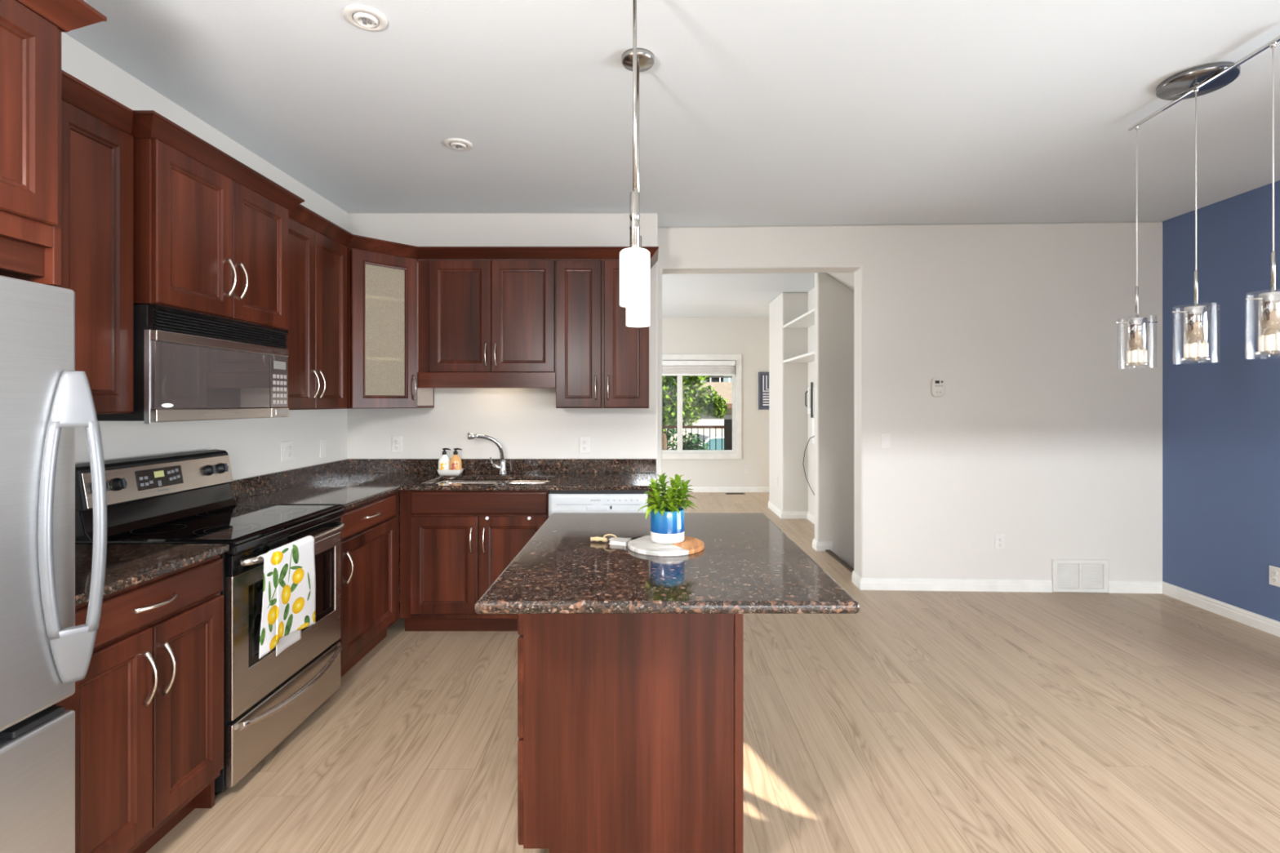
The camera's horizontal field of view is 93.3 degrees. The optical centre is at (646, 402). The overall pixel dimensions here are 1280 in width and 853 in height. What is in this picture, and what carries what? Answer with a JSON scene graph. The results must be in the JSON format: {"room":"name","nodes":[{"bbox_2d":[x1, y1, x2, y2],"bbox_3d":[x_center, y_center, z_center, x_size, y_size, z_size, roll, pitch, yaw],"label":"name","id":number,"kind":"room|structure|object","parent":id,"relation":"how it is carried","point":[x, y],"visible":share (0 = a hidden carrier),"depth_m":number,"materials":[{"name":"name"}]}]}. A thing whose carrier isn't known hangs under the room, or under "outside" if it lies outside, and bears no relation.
{"room":"kitchen","nodes":[
{"label":"kitchen","id":0,"kind":"room"},
{"bbox_2d":[61,31,346,479],"bbox_3d":[-2.185,0.035,0.530,0.150,2.750,7.460,0,0,0],"label":"wall","id":1,"kind":"structure","parent":0,"point":[252,446],"depth_m":2.96,"materials":[{"name":"white paint"}]},
{"bbox_2d":[0,0,106,285],"bbox_3d":[-1.750,-0.643,1.081,0.705,0.707,0.965,0,0,0],"label":"upper cabinet","id":2,"kind":"object","parent":1,"relation":"attached to","point":[30,30],"visible":1,"depth_m":1.42,"materials":[{"name":"brown wood"}]},
{"bbox_2d":[53,69,133,413],"bbox_3d":[-1.930,-0.479,1.812,0.356,1.035,0.611,0,0,0],"label":"upper cabinet","id":3,"kind":"object","parent":1,"relation":"attached to","point":[97,140],"visible":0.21,"depth_m":1.99,"materials":[{"name":"brown wood"}]},
{"bbox_2d":[131,110,304,330],"bbox_3d":[-1.895,-0.672,2.518,0.425,0.649,0.912,0,0,0],"label":"upper cabinet","id":4,"kind":"object","parent":1,"relation":"attached to","point":[211,230],"visible":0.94,"depth_m":2.37,"materials":[{"name":"brown wood"}]},
{"bbox_2d":[96,304,288,423],"bbox_3d":[-1.912,-0.135,2.513,0.388,0.420,0.789,0,0,0],"label":"microwave","id":5,"kind":"object","parent":4,"relation":"attached to","point":[188,366],"visible":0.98,"depth_m":2.35,"materials":[{"name":"silver plastic"}]},
{"bbox_2d":[280,440,293,462],"bbox_3d":[-2.104,0.285,3.540,0.011,0.116,0.118,0,0,0],"label":"wall outlet","id":6,"kind":"object","parent":1,"relation":"attached to","point":[286,447],"visible":1,"depth_m":3.53,"materials":[{"name":"white plastic"}]},
{"bbox_2d":[229,458,348,500],"bbox_3d":[-2.098,0.446,3.575,0.020,0.100,1.325,0,0,0],"label":"backsplash","id":7,"kind":"structure","parent":1,"relation":"attached to","point":[245,487],"depth_m":3.49,"materials":[{"name":"brown stone"}]},
{"bbox_2d":[285,217,346,409],"bbox_3d":[-1.930,-0.449,3.281,0.356,0.973,0.727,0,0,0],"label":"upper cabinet","id":8,"kind":"object","parent":1,"relation":"attached to","point":[317,345],"visible":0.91,"depth_m":3.27,"materials":[{"name":"brown wood"}]},
{"bbox_2d":[320,439,326,457],"bbox_3d":[-2.104,0.300,3.935,0.011,0.116,0.072,0,0,0],"label":"light switch","id":9,"kind":"object","parent":1,"relation":"attached to","point":[322,442],"visible":1,"depth_m":3.93,"materials":[{"name":"white plastic"}]},
{"bbox_2d":[346,213,657,601],"bbox_3d":[-1.310,0.035,4.530,2.780,2.750,0.540,0,0,0],"label":"wall","id":10,"kind":"structure","parent":0,"point":[527,423],"depth_m":4.26,"materials":[{"name":"white paint"}]},
{"bbox_2d":[346,247,434,408],"bbox_3d":[-1.793,-0.449,3.948,0.628,0.973,0.617,0,0,0],"label":"upper cabinet","id":11,"kind":"object","parent":10,"relation":"attached to","point":[382,289],"visible":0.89,"depth_m":3.90,"materials":[{"name":"brown wood"}]},
{"bbox_2d":[364,294,404,310],"bbox_3d":[-1.798,-0.656,3.950,0.571,0.018,0.564,0,0,0],"label":"shelf","id":12,"kind":"object","parent":11,"relation":"attached to","point":[371,302],"depth_m":3.94,"materials":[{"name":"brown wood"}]},
{"bbox_2d":[364,355,404,364],"bbox_3d":[-1.798,-0.276,3.950,0.571,0.018,0.564,0,0,0],"label":"shelf","id":13,"kind":"object","parent":11,"relation":"attached to","point":[368,360],"depth_m":3.89,"materials":[{"name":"brown wood"}]},
{"bbox_2d":[288,204,658,269],"bbox_3d":[-0.959,-0.971,3.799,2.264,0.070,0.760,0,0,-27],"label":"crown molding","id":14,"kind":"structure","parent":11,"relation":"attached to","point":[300,213],"depth_m":3.90,"materials":[{"name":"brown wood"}]},
{"bbox_2d":[391,436,402,453],"bbox_3d":[-1.758,0.296,4.255,0.072,0.116,0.010,0,0,0],"label":"wall outlet","id":15,"kind":"object","parent":10,"relation":"attached to","point":[397,442],"visible":1,"depth_m":4.25,"materials":[{"name":"white plastic"}]},
{"bbox_2d":[417,259,555,387],"bbox_3d":[-1.044,-0.515,4.078,0.904,0.840,0.358,0,0,0],"label":"upper cabinet","id":16,"kind":"object","parent":10,"relation":"attached to","point":[482,323],"visible":0.98,"depth_m":3.95,"materials":[{"name":"brown wood"}]},
{"bbox_2d":[348,458,656,473],"bbox_3d":[-1.019,0.446,4.248,2.178,0.100,0.020,0,0,0],"label":"backsplash","id":17,"kind":"structure","parent":10,"relation":"attached to","point":[355,465],"depth_m":4.24,"materials":[{"name":"brown stone"}]},
{"bbox_2d":[579,436,590,453],"bbox_3d":[-0.434,0.299,4.255,0.072,0.116,0.010,0,0,0],"label":"wall outlet","id":18,"kind":"object","parent":10,"relation":"attached to","point":[584,442],"visible":1,"depth_m":4.25,"materials":[{"name":"white plastic"}]},
{"bbox_2d":[555,259,649,408],"bbox_3d":[-0.285,-0.449,4.078,0.613,0.973,0.358,0,0,0],"label":"upper cabinet","id":19,"kind":"object","parent":10,"relation":"attached to","point":[602,362],"visible":0.96,"depth_m":3.94,"materials":[{"name":"brown wood"}]},
{"bbox_2d":[650,506,684,543],"bbox_3d":[0.073,0.423,2.095,0.118,0.110,0.118,0,0,0],"label":"pot","id":20,"kind":"object","parent":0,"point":[668,528],"depth_m":2.04,"materials":[{"name":"blue ceramic"}]},
{"bbox_2d":[63,0,1279,317],"bbox_3d":[0.700,-1.440,3.250,6.800,0.200,13.100,0,0,0],"label":"ceiling","id":21,"kind":"structure","parent":0,"point":[753,113],"depth_m":2.73,"materials":[{"name":"white paint"}]},
{"bbox_2d":[342,4,387,31],"bbox_3d":[-0.976,-1.331,2.103,0.142,0.018,0.142,0,0,-17],"label":"recessed light","id":22,"kind":"object","parent":21,"relation":"in","point":[366,18],"visible":1,"depth_m":2.09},
{"bbox_2d":[444,137,472,151],"bbox_3d":[-0.975,-1.331,3.132,0.142,0.018,0.142,0,0,-17],"label":"recessed light","id":23,"kind":"object","parent":21,"relation":"in","point":[455,144],"visible":1,"depth_m":3.11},
{"bbox_2d":[619,0,649,308],"bbox_3d":[-0.036,-0.818,1.856,0.128,1.042,0.128,0,0,0],"label":"pendant lamp","id":24,"kind":"object","parent":21,"relation":"hanging from","point":[634,261],"visible":1,"depth_m":1.84,"materials":[{"name":"white glass"}]},
{"bbox_2d":[621,48,654,327],"bbox_3d":[-0.033,-0.818,2.345,0.128,1.042,0.128,0,0,0],"label":"pendant lamp","id":25,"kind":"object","parent":21,"relation":"hanging from","point":[638,317],"visible":0.37,"depth_m":2.32,"materials":[{"name":"silver metal"}]},
{"bbox_2d":[1115,35,1279,365],"bbox_3d":[2.278,-0.750,2.505,0.258,1.177,0.796,0,0,0],"label":"chandelier","id":26,"kind":"object","parent":21,"relation":"hanging from","point":[1196,82],"visible":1,"depth_m":2.46,"materials":[{"name":"silver metal"}]},
{"bbox_2d":[146,492,1279,852],"bbox_3d":[0.675,1.490,3.200,6.550,0.160,13.000,0,0,0],"label":"floor","id":27,"kind":"structure","parent":0,"point":[908,722],"depth_m":2.50,"materials":[{"name":"brown wood"}]},
{"bbox_2d":[0,275,106,852],"bbox_3d":[-1.711,0.566,1.047,0.779,1.688,0.890,0,0,0],"label":"refrigerator","id":28,"kind":"object","parent":27,"relation":"on","point":[43,398],"visible":1,"depth_m":1.40,"materials":[{"name":"silver metal"}]},
{"bbox_2d":[51,555,223,852],"bbox_3d":[-1.769,0.968,1.811,0.668,0.884,0.612,0,0,0],"label":"base cabinet","id":29,"kind":"object","parent":27,"relation":"on","point":[148,706],"visible":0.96,"depth_m":1.79,"materials":[{"name":"brown wood"}]},
{"bbox_2d":[75,543,229,606],"bbox_3d":[-1.786,0.511,1.817,0.644,0.030,0.618,0,0,0],"label":"countertop","id":30,"kind":"structure","parent":29,"relation":"on","point":[127,565],"depth_m":1.90,"materials":[{"name":"brown stone"}]},
{"bbox_2d":[75,448,344,795],"bbox_3d":[-1.748,0.817,2.520,0.704,1.186,0.776,0,0,0],"label":"electric range","id":31,"kind":"object","parent":27,"relation":"on","point":[186,497],"visible":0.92,"depth_m":2.39,"materials":[{"name":"silver metal"}]},
{"bbox_2d":[75,503,344,545],"bbox_3d":[-1.739,0.495,2.520,0.572,0.019,0.776,0,0,0],"label":"cooktop","id":32,"kind":"object","parent":31,"relation":"in","point":[231,524],"depth_m":2.42,"materials":[{"name":"black glass"}]},
{"bbox_2d":[257,535,315,658],"bbox_3d":[-1.407,0.767,2.351,0.048,0.422,0.354,0,0,0],"label":"tea towel","id":33,"kind":"object","parent":31,"relation":"hanging from","point":[289,590],"visible":1,"depth_m":2.35,"materials":[{"name":"fabric"}]},
{"bbox_2d":[337,490,399,677],"bbox_3d":[-1.769,0.968,3.280,0.668,0.884,0.727,0,0,0],"label":"base cabinet","id":34,"kind":"object","parent":27,"relation":"on","point":[370,535],"visible":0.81,"depth_m":3.23,"materials":[{"name":"brown wood"}]},
{"bbox_2d":[235,473,657,510],"bbox_3d":[-1.019,0.511,3.584,2.178,0.030,1.345,0,0,0],"label":"countertop","id":35,"kind":"structure","parent":34,"relation":"on","point":[348,490],"depth_m":3.62,"materials":[{"name":"brown stone"}]},
{"bbox_2d":[436,468,463,475],"bbox_3d":[-1.339,0.475,4.125,0.164,0.040,0.088,0,0,0],"label":"soap tray","id":36,"kind":"object","parent":35,"relation":"on","point":[442,473],"visible":0.9,"depth_m":4.09,"materials":[{"name":"white ceramic"}]},
{"bbox_2d":[438,448,450,474],"bbox_3d":[-1.379,0.400,4.125,0.080,0.178,0.058,0,0,-23],"label":"lotion bottle","id":37,"kind":"object","parent":36,"relation":"on","point":[444,460],"visible":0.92,"depth_m":4.11,"materials":[{"name":"plastic"}]},
{"bbox_2d":[449,448,462,474],"bbox_3d":[-1.303,0.400,4.125,0.080,0.178,0.058,0,0,-23],"label":"soap bottle","id":38,"kind":"object","parent":36,"relation":"on","point":[455,464],"visible":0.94,"depth_m":4.11,"materials":[{"name":"plastic"}]},
{"bbox_2d":[466,432,506,475],"bbox_3d":[-1.082,0.348,4.098,0.275,0.296,0.065,0,0,-34],"label":"faucet","id":39,"kind":"object","parent":35,"relation":"on","point":[502,467],"visible":1,"depth_m":4.13,"materials":[{"name":"silver metal"}]},
{"bbox_2d":[433,480,550,484],"bbox_3d":[-1.000,0.616,3.893,0.759,0.180,0.396,0,0,0],"label":"sink","id":40,"kind":"object","parent":35,"relation":"in","point":[445,482],"visible":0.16,"depth_m":4.07,"materials":[{"name":"silver metal"}]},
{"bbox_2d":[433,480,505,484],"bbox_3d":[-1.163,0.616,3.893,0.434,0.180,0.396,0,0,0],"label":"basin","id":41,"kind":"object","parent":40,"relation":"in","point":[446,482],"depth_m":4.07,"materials":[{"name":"silver metal"}]},
{"bbox_2d":[497,480,550,484],"bbox_3d":[-0.791,0.616,3.893,0.340,0.180,0.396,0,0,0],"label":"basin","id":42,"kind":"object","parent":40,"relation":"in","point":[508,482],"depth_m":4.07,"materials":[{"name":"silver metal"}]},
{"bbox_2d":[400,480,549,631],"bbox_3d":[-1.042,0.968,3.921,0.897,0.884,0.658,0,0,0],"label":"base cabinet","id":43,"kind":"object","parent":27,"relation":"on","point":[454,544],"visible":0.79,"depth_m":3.64,"materials":[{"name":"brown wood"}]},
{"bbox_2d":[548,490,648,516],"bbox_3d":[-0.288,0.971,3.909,0.596,0.878,0.625,0,0,0],"label":"dishwasher","id":44,"kind":"object","parent":27,"relation":"on","point":[559,501],"visible":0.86,"depth_m":3.60,"materials":[{"name":"white plastic"}]},
{"bbox_2d":[549,490,648,493],"bbox_3d":[-0.288,0.961,3.937,0.596,0.858,0.570,0,0,0],"label":"tub","id":45,"kind":"object","parent":44,"relation":"in","point":[550,491],"depth_m":3.65,"materials":[{"name":"plastic"}]},
{"bbox_2d":[517,613,743,852],"bbox_3d":[-0.068,0.968,2.211,0.701,0.884,0.898,0,0,0],"label":"kitchen island","id":46,"kind":"object","parent":27,"relation":"on","point":[630,726],"visible":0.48,"depth_m":1.77,"materials":[{"name":"brown wood"}]},
{"bbox_2d":[474,512,859,613],"bbox_3d":[0.051,0.510,2.103,0.959,0.032,1.222,0,0,0],"label":"island countertop","id":47,"kind":"structure","parent":46,"relation":"on","point":[746,564],"depth_m":1.73,"materials":[{"name":"brown stone"}]},
{"bbox_2d":[590,533,704,556],"bbox_3d":[-0.001,0.478,2.065,0.395,0.031,0.260,0,0,0],"label":"serving board","id":48,"kind":"object","parent":47,"relation":"on","point":[641,544],"visible":0.86,"depth_m":2.02,"materials":[{"name":"white stone"}]},
{"bbox_2d":[638,472,698,543],"bbox_3d":[0.075,0.361,2.094,0.211,0.234,0.185,0,0,0],"label":"potted succulent","id":49,"kind":"object","parent":48,"relation":"on","point":[667,522],"visible":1,"depth_m":2.06,"materials":[{"name":"green plant"}]},
{"bbox_2d":[724,493,745,494],"bbox_3d":[1.371,1.406,9.330,0.300,0.008,0.120,0,0,0],"label":"floor vent","id":50,"kind":"object","parent":27,"relation":"in","point":[725,493],"visible":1,"depth_m":9.29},
{"bbox_2d":[662,317,768,486],"bbox_3d":[0.675,0.035,9.590,6.850,2.750,0.180,0,0,0],"label":"wall","id":51,"kind":"structure","parent":0,"point":[748,337],"depth_m":9.50,"materials":[{"name":"white paint"}]},
{"bbox_2d":[662,354,742,459],"bbox_3d":[0.478,0.065,9.551,2.037,1.650,0.138,0,0,0],"label":"window","id":52,"kind":"structure","parent":51,"relation":"in","point":[735,453],"depth_m":9.48,"materials":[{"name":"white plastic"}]},
{"bbox_2d":[662,360,735,375],"bbox_3d":[0.478,-0.537,9.477,1.830,0.235,0.065,0,0,0],"label":"blind","id":53,"kind":"object","parent":52,"relation":"attached to","point":[668,367],"visible":0.73,"depth_m":9.46,"materials":[{"name":"white fabric"}]},
{"bbox_2d":[663,486,768,492],"bbox_3d":[0.650,1.366,9.492,6.500,0.088,0.015,0,0,0],"label":"baseboard","id":54,"kind":"structure","parent":51,"relation":"attached to","point":[695,489],"depth_m":9.48,"materials":[{"name":"white wood"}]},
{"bbox_2d":[745,465,749,472],"bbox_3d":[1.585,1.050,9.495,0.072,0.116,0.010,0,0,0],"label":"wall outlet","id":55,"kind":"object","parent":51,"relation":"attached to","point":[747,467],"visible":1,"depth_m":9.49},
{"bbox_2d":[758,372,768,409],"bbox_3d":[2.030,-0.184,9.485,0.540,0.590,0.030,0,0,0],"label":"picture frame","id":56,"kind":"object","parent":51,"relation":"attached to","point":[763,377],"visible":0.38,"depth_m":9.48,"materials":[{"name":"wood"}]},
{"bbox_2d":[760,373,768,407],"bbox_3d":[2.030,-0.184,9.493,0.480,0.530,0.010,0,0,0],"label":"artwork","id":57,"kind":"object","parent":56,"relation":"attached to","point":[764,377],"depth_m":9.49,"materials":[{"name":"blue paper"}]},
{"bbox_2d":[768,292,807,511],"bbox_3d":[2.875,0.035,7.735,2.450,2.750,0.790,0,0,0],"label":"wall","id":58,"kind":"structure","parent":0,"point":[788,381],"depth_m":7.34,"materials":[{"name":"white paint"}]},
{"bbox_2d":[768,500,814,524],"bbox_3d":[1.798,1.366,7.000,0.325,0.088,2.260,0,0,0],"label":"baseboard","id":59,"kind":"structure","parent":58,"relation":"attached to","point":[782,514],"depth_m":7.33,"materials":[{"name":"white wood"}]},
{"bbox_2d":[814,272,853,568],"bbox_3d":[2.865,0.935,5.810,2.470,4.550,0.120,0,0,0],"label":"wall","id":60,"kind":"structure","parent":0,"point":[833,301],"depth_m":5.75,"materials":[{"name":"white paint"}]},
{"bbox_2d":[807,287,814,515],"bbox_3d":[3.030,0.035,6.605,2.140,2.750,1.470,0,0,0],"label":"wall niche","id":61,"kind":"object","parent":60,"relation":"in","point":[811,295],"visible":0.14,"depth_m":7.19,"materials":[{"name":"white paint"}]},
{"bbox_2d":[782,308,814,328],"bbox_3d":[1.810,-0.920,6.606,0.295,0.028,1.465,0,0,0],"label":"niche shelf","id":62,"kind":"object","parent":61,"relation":"attached to","point":[806,320],"visible":0.51,"depth_m":6.80,"materials":[{"name":"white wood"}]},
{"bbox_2d":[782,351,814,362],"bbox_3d":[1.810,-0.496,6.606,0.295,0.028,1.465,0,0,0],"label":"niche shelf","id":63,"kind":"object","parent":61,"relation":"attached to","point":[810,357],"visible":0.51,"depth_m":6.77,"materials":[{"name":"white wood"}]},
{"bbox_2d":[803,435,814,495],"bbox_3d":[1.925,0.730,7.127,0.023,0.708,0.378,0,0,-7],"label":"cable","id":64,"kind":"object","parent":61,"relation":"hanging from","point":[813,436],"visible":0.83,"depth_m":7.20,"materials":[{"name":"black plastic"}]},
{"bbox_2d":[804,382,813,417],"bbox_3d":[1.928,-0.030,7.190,0.062,0.420,0.260,0,0,0],"label":"wall phone","id":65,"kind":"object","parent":61,"relation":"attached to","point":[810,391],"visible":1,"depth_m":7.16,"materials":[{"name":"white plastic"}]},
{"bbox_2d":[812,417,814,444],"bbox_3d":[1.954,0.330,6.945,0.012,0.300,0.330,0,0,0],"label":"access panel","id":66,"kind":"object","parent":61,"relation":"attached to","point":[813,419],"visible":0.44,"depth_m":7.04,"materials":[{"name":"white plastic"}]},
{"bbox_2d":[812,538,832,551],"bbox_3d":[1.708,1.366,5.810,0.185,0.088,0.150,0,0,0],"label":"baseboard","id":67,"kind":"structure","parent":60,"relation":"attached to","point":[816,545],"depth_m":5.74,"materials":[{"name":"white wood"}]},
{"bbox_2d":[825,549,853,573],"bbox_3d":[1.722,1.419,5.272,0.045,0.043,0.945,0,0,0],"label":"trim","id":68,"kind":"structure","parent":60,"relation":"attached to","point":[833,554],"depth_m":5.34,"materials":[{"name":"wood"}]},
{"bbox_2d":[826,272,853,291],"bbox_3d":[2.833,-0.519,5.298,2.235,1.638,0.895,0,0,0],"label":"ceiling","id":69,"kind":"structure","parent":0,"point":[846,279],"depth_m":5.62,"materials":[{"name":"white paint"}]},
{"bbox_2d":[657,222,1162,588],"bbox_3d":[1.987,0.035,4.642,3.830,2.750,0.200,0,0,2],"label":"wall","id":70,"kind":"structure","parent":0,"point":[1042,434],"depth_m":4.52,"materials":[{"name":"white paint"}]},
{"bbox_2d":[880,433,890,448],"bbox_3d":[1.801,0.289,4.544,0.072,0.116,0.011,0,0,2],"label":"light switch","id":71,"kind":"object","parent":70,"relation":"attached to","point":[885,437],"visible":1,"depth_m":4.54,"materials":[{"name":"white plastic"}]},
{"bbox_2d":[930,377,944,396],"bbox_3d":[2.183,-0.114,4.521,0.096,0.144,0.028,0,0,2],"label":"thermostat","id":72,"kind":"object","parent":70,"relation":"attached to","point":[937,384],"visible":1,"depth_m":4.51,"materials":[{"name":"white plastic"}]},
{"bbox_2d":[851,570,1052,592],"bbox_3d":[2.317,1.366,4.622,1.409,0.088,0.215,0,0,2],"label":"baseboard","id":73,"kind":"structure","parent":70,"relation":"attached to","point":[863,584],"depth_m":4.52,"materials":[{"name":"white wood"}]},
{"bbox_2d":[995,533,1004,549],"bbox_3d":[2.641,1.041,4.511,0.072,0.116,0.010,0,0,2],"label":"wall outlet","id":74,"kind":"object","parent":70,"relation":"attached to","point":[999,538],"visible":1,"depth_m":4.51,"materials":[{"name":"white plastic"}]},
{"bbox_2d":[1052,559,1108,592],"bbox_3d":[3.221,1.288,4.485,0.403,0.241,0.015,0,0,2],"label":"air vent","id":75,"kind":"object","parent":70,"relation":"in","point":[1068,575],"visible":1,"depth_m":4.49,"materials":[{"name":"white metal"}]},
{"bbox_2d":[1162,180,1279,622],"bbox_3d":[3.895,0.035,0.850,0.150,2.750,8.100,0,0,0],"label":"wall","id":76,"kind":"structure","parent":0,"point":[1221,413],"depth_m":3.99,"materials":[{"name":"blue paint"}]},
{"bbox_2d":[1108,580,1279,637],"bbox_3d":[3.622,1.366,0.743,0.396,0.088,7.485,0,0,0],"label":"baseboard","id":77,"kind":"structure","parent":76,"relation":"attached to","point":[1253,620],"depth_m":4.16,"materials":[{"name":"white wood"}]},
{"bbox_2d":[1269,565,1279,586],"bbox_3d":[3.815,1.055,3.665,0.010,0.116,0.072,0,0,0],"label":"wall outlet","id":78,"kind":"object","parent":76,"relation":"attached to","point":[1274,572],"visible":1,"depth_m":3.66,"materials":[{"name":"white plastic"}]},
{"bbox_2d":[1271,569,1277,575],"bbox_3d":[3.812,1.034,3.665,0.004,0.033,0.033,0,0,0],"label":"socket","id":79,"kind":"object","parent":78,"relation":"attached to","point":[1274,572],"depth_m":3.66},
{"bbox_2d":[1271,577,1277,582],"bbox_3d":[3.812,1.076,3.665,0.004,0.033,0.033,0,0,0],"label":"socket","id":80,"kind":"object","parent":78,"relation":"attached to","point":[1274,580],"depth_m":3.66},
{"label":"outside","id":81,"kind":"structure","parent":0,"visible":0},
{"bbox_3d":[1.500,1.580,10.560,9.000,0.100,1.680,0,0,0],"label":"deck","id":82,"kind":"object","parent":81,"visible":0},
{"bbox_2d":[662,418,732,449],"bbox_3d":[-0.438,0.920,11.200,4.125,1.220,0.180,0,0,0],"label":"deck railing","id":83,"kind":"object","parent":82,"relation":"on","point":[727,426],"visible":0.16,"depth_m":11.15,"materials":[{"name":"wood"}]},
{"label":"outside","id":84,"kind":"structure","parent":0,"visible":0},
{"bbox_3d":[6.000,2.485,34.950,40.000,0.150,50.100,0,0,0],"label":"ground","id":85,"kind":"structure","parent":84,"visible":0},
{"bbox_2d":[663,376,708,449],"bbox_3d":[0.122,0.445,15.173,2.904,3.936,1.642,0,0,0],"label":"leafy tree","id":86,"kind":"object","parent":85,"relation":"on","point":[688,442],"visible":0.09,"depth_m":14.93,"materials":[{"name":"green plant"}]},
{"bbox_2d":[662,375,728,449],"bbox_3d":[0.881,0.630,13.602,2.014,3.564,1.167,0,0,0],"label":"leafy tree","id":87,"kind":"object","parent":85,"relation":"on","point":[709,402],"visible":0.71,"depth_m":13.51,"materials":[{"name":"green plant"}]},
{"bbox_2d":[664,375,732,387],"bbox_3d":[9.000,-2.390,43.700,19.200,9.600,9.800,0,0,0],"label":"house","id":88,"kind":"structure","parent":85,"relation":"on","point":[713,378],"depth_m":39.97,"materials":[{"name":"grey"}]},
{"bbox_2d":[665,382,732,449],"bbox_3d":[2.900,0.770,25.970,8.240,3.280,7.060,0,0,0],"label":"house","id":89,"kind":"structure","parent":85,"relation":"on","point":[723,388],"depth_m":22.94,"materials":[{"name":"beige"}]},
{"bbox_2d":[688,433,724,449],"bbox_3d":[2.346,1.700,19.000,4.232,1.420,1.730,0,0,-7],"label":"parked car","id":90,"kind":"object","parent":85,"relation":"on","point":[706,435],"visible":0.02,"depth_m":18.12,"materials":[{"name":"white metal"}]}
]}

